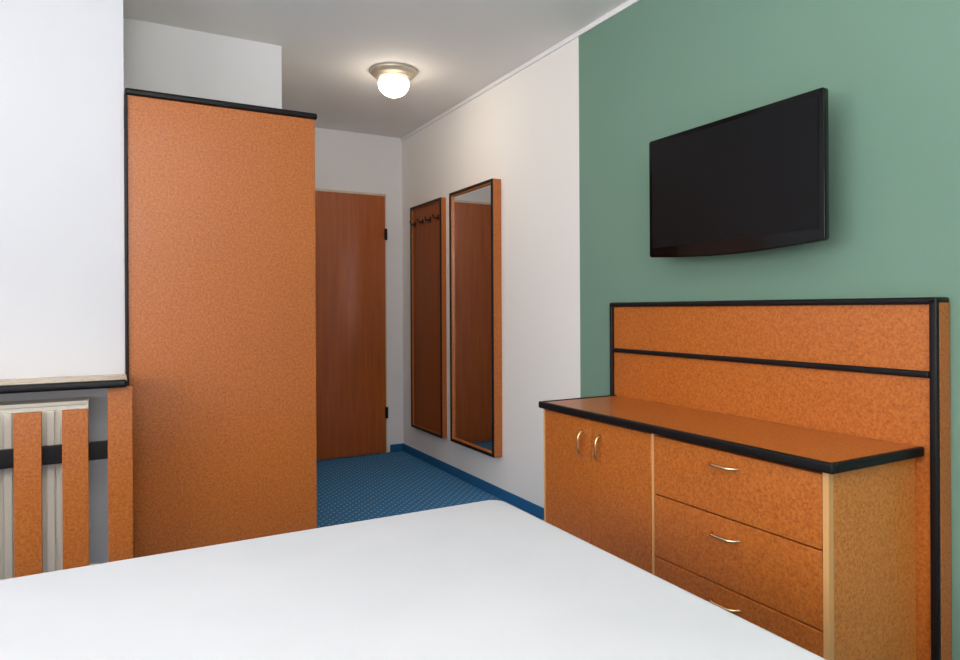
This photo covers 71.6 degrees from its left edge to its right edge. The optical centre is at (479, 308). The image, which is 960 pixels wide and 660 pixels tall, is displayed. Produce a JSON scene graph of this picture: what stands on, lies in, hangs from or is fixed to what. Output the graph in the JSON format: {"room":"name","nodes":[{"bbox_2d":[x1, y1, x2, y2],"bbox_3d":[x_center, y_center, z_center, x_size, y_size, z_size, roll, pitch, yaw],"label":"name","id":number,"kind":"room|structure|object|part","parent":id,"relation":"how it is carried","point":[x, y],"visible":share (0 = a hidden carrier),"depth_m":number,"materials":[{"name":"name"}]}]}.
{"room":"hotel room","nodes":[
{"label":"hotel room","id":0,"kind":"room"},
{"bbox_2d":[0,0,124,563],"bbox_3d":[-2.437,-0.107,2.087,2.330,2.500,0.100,0,0,-29],"label":"wall","id":1,"kind":"structure","parent":0,"point":[62,266],"depth_m":2.51,"materials":[{"name":"white paint"}]},
{"bbox_2d":[0,397,98,579],"bbox_3d":[-1.992,0.736,2.175,1.299,0.808,0.165,0,0,-29],"label":"radiator","id":2,"kind":"object","parent":1,"relation":"attached to","point":[51,409],"depth_m":2.34,"materials":[{"name":"metal"}]},
{"bbox_2d":[123,17,261,263],"bbox_3d":[-1.412,-0.113,3.297,0.630,2.500,0.100,0,0,-29],"label":"wall","id":3,"kind":"structure","parent":0,"point":[156,57],"depth_m":3.25,"materials":[{"name":"white paint"}]},
{"bbox_2d":[262,43,281,108],"bbox_3d":[-1.440,-0.113,4.108,0.100,2.500,1.550,0,0,-29],"label":"wall","id":4,"kind":"structure","parent":0,"point":[271,54],"depth_m":3.43,"materials":[{"name":"white paint"}]},
{"bbox_2d":[315,127,402,459],"bbox_3d":[-1.194,-0.114,5.070,1.255,2.500,0.100,0,0,-29],"label":"wall","id":5,"kind":"structure","parent":0,"point":[344,160],"depth_m":5.26,"materials":[{"name":"white paint"}]},
{"bbox_2d":[315,191,385,459],"bbox_3d":[-1.137,0.122,5.024,0.888,2.012,0.026,0,0,-29],"label":"leaf","id":6,"kind":"object","parent":5,"relation":"attached to","point":[349,228],"visible":0.56,"depth_m":5.09,"materials":[{"name":"brown wood"}]},
{"bbox_2d":[315,188,386,452],"bbox_3d":[-1.146,0.116,5.028,0.927,2.040,0.018,0,0,-29],"label":"frame","id":7,"kind":"object","parent":5,"relation":"attached to","point":[316,189],"visible":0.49,"depth_m":5.24,"materials":[{"name":"beige"}]},
{"bbox_2d":[384,229,386,239],"bbox_3d":[-0.741,-0.586,5.225,0.022,0.090,0.025,0,0,-29],"label":"hinge","id":8,"kind":"object","parent":5,"relation":"attached to","point":[385,230],"visible":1,"depth_m":5.21,"materials":[{"name":"black paint"}]},
{"bbox_2d":[385,407,387,418],"bbox_3d":[-0.734,0.814,5.225,0.022,0.090,0.025,0,0,-29],"label":"hinge","id":9,"kind":"object","parent":5,"relation":"attached to","point":[386,408],"visible":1,"depth_m":5.21,"materials":[{"name":"black paint"}]},
{"bbox_2d":[390,444,402,451],"bbox_3d":[-0.666,1.105,5.291,0.103,0.058,0.012,0,0,-29],"label":"baseboard","id":10,"kind":"structure","parent":5,"relation":"attached to","point":[394,447],"depth_m":5.29,"materials":[{"name":"blue carpet"}]},
{"bbox_2d":[123,0,627,137],"bbox_3d":[-0.917,-1.415,1.366,4.515,0.100,6.870,0,0,-29],"label":"ceiling","id":11,"kind":"structure","parent":0,"point":[457,49],"depth_m":3.37,"materials":[{"name":"paint"}]},
{"bbox_2d":[370,63,416,97],"bbox_3d":[-0.496,-1.292,3.819,0.272,0.148,0.272,0,0,-29],"label":"ceiling lamp","id":12,"kind":"object","parent":11,"relation":"attached to","point":[394,78],"depth_m":3.75,"materials":[{"name":"white glass"}]},
{"bbox_2d":[317,451,543,527],"bbox_3d":[-0.904,1.185,1.366,4.515,0.100,6.870,0,0,-29],"label":"floor","id":13,"kind":"structure","parent":0,"point":[351,489],"depth_m":4.18,"materials":[{"name":"blue carpet"}]},
{"bbox_2d":[0,374,132,577],"bbox_3d":[-2.034,0.698,2.088,1.671,0.886,0.276,0,0,-29],"label":"radiator cover","id":14,"kind":"object","parent":13,"relation":"on","point":[28,455],"visible":0.67,"depth_m":2.32,"materials":[{"name":"orange wood"}]},
{"bbox_3d":[-2.002,0.508,2.027,1.630,0.064,0.020,0,0,-29],"label":"rail","id":15,"kind":"part","parent":14,"relation":"part of","materials":[{"name":"black paint"}]},
{"bbox_2d":[124,88,316,557],"bbox_3d":[-1.173,0.137,3.018,0.777,1.998,0.587,0,0,-29],"label":"wardrobe","id":16,"kind":"object","parent":13,"relation":"on","point":[219,196],"visible":0.77,"depth_m":2.75,"materials":[{"name":"brown wood"}]},
{"bbox_2d":[0,500,825,659],"bbox_3d":[-0.390,0.856,0.762,2.040,0.553,1.835,0,0,-29],"label":"bed","id":17,"kind":"object","parent":13,"relation":"on","point":[488,579],"visible":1,"depth_m":1.31,"materials":[{"name":"grey fabric"}]},
{"bbox_2d":[539,297,951,659],"bbox_3d":[0.761,0.548,2.312,0.475,1.156,1.362,0,0,-29],"label":"dresser","id":18,"kind":"object","parent":13,"relation":"on","point":[784,466],"visible":0.87,"depth_m":1.97,"materials":[{"name":"brown wood"}]},
{"bbox_3d":[0.355,0.737,2.645,0.020,0.633,0.305,0,0,-29],"label":"door","id":19,"kind":"part","parent":18,"relation":"part of","materials":[{"name":"brown wood"}]},
{"bbox_3d":[0.385,0.514,2.540,0.035,0.109,0.010,0,0,-29],"label":"door handle","id":20,"kind":"part","parent":18,"relation":"part of","materials":[{"name":"silver metal"}]},
{"bbox_3d":[0.435,0.516,2.448,0.035,0.109,0.010,0,0,-29],"label":"door handle","id":21,"kind":"part","parent":18,"relation":"part of","materials":[{"name":"silver metal"}]},
{"bbox_3d":[0.506,0.736,2.370,0.020,0.633,0.317,0,0,-29],"label":"door","id":22,"kind":"part","parent":18,"relation":"part of","materials":[{"name":"brown wood"}]},
{"bbox_3d":[0.709,0.669,1.950,0.035,0.010,0.109,0,0,-29],"label":"drawer handle","id":23,"kind":"part","parent":18,"relation":"part of","materials":[{"name":"silver metal"}]},
{"bbox_3d":[0.707,0.461,1.950,0.035,0.010,0.109,0,0,-29],"label":"drawer handle","id":24,"kind":"part","parent":18,"relation":"part of","materials":[{"name":"silver metal"}]},
{"bbox_3d":[0.710,0.868,1.950,0.035,0.010,0.109,0,0,-29],"label":"drawer handle","id":25,"kind":"part","parent":18,"relation":"part of","materials":[{"name":"silver metal"}]},
{"bbox_3d":[0.733,0.717,1.955,0.020,0.202,0.600,0,0,-29],"label":"drawer","id":26,"kind":"part","parent":18,"relation":"part of","materials":[{"name":"brown wood"}]},
{"bbox_3d":[0.731,0.516,1.955,0.020,0.192,0.600,0,0,-29],"label":"drawer","id":27,"kind":"part","parent":18,"relation":"part of","materials":[{"name":"brown wood"}]},
{"bbox_3d":[0.734,0.933,1.955,0.020,0.222,0.600,0,0,-29],"label":"drawer","id":28,"kind":"part","parent":18,"relation":"part of","materials":[{"name":"brown wood"}]},
{"bbox_3d":[1.052,0.768,1.778,0.368,0.712,0.019,0,0,-29],"label":"panel","id":29,"kind":"part","parent":18,"relation":"part of","materials":[{"name":"brown wood"}]},
{"bbox_2d":[402,0,959,659],"bbox_3d":[1.026,-0.125,2.426,0.100,2.500,6.870,0,0,-29],"label":"wall","id":30,"kind":"structure","parent":0,"point":[567,137],"depth_m":2.80,"materials":[{"name":"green paint"}]},
{"bbox_2d":[410,197,446,437],"bbox_3d":[-0.397,0.062,4.842,0.075,1.670,0.545,0,0,-29],"label":"panel","id":31,"kind":"object","parent":30,"relation":"attached to","point":[428,219],"visible":1,"depth_m":4.82,"materials":[{"name":"brown wood"}]},
{"bbox_2d":[402,443,543,518],"bbox_3d":[0.008,1.101,4.179,0.012,0.058,2.610,0,0,-29],"label":"baseboard","id":32,"kind":"structure","parent":30,"relation":"attached to","point":[528,506],"depth_m":4.18,"materials":[{"name":"blue carpet"}]},
{"bbox_2d":[449,178,501,457],"bbox_3d":[-0.037,0.054,4.198,0.062,1.652,0.580,0,0,-29],"label":"wall mirror","id":33,"kind":"object","parent":30,"relation":"attached to","point":[475,279],"visible":1,"depth_m":4.14,"materials":[{"name":"brown mirror"}]},
{"bbox_2d":[401,0,639,140],"bbox_3d":[0.971,-1.362,2.399,0.010,0.026,6.670,0,0,-29],"label":"crown molding","id":34,"kind":"structure","parent":30,"relation":"attached to","point":[628,3],"depth_m":3.62,"materials":[{"name":"white paint"}]},
{"bbox_2d":[649,87,828,257],"bbox_3d":[0.918,-0.430,2.364,0.144,0.479,0.751,0,0,-29],"label":"television","id":35,"kind":"object","parent":30,"relation":"attached to","point":[757,179],"visible":1,"depth_m":2.25,"materials":[{"name":"black plastic"}]}
]}

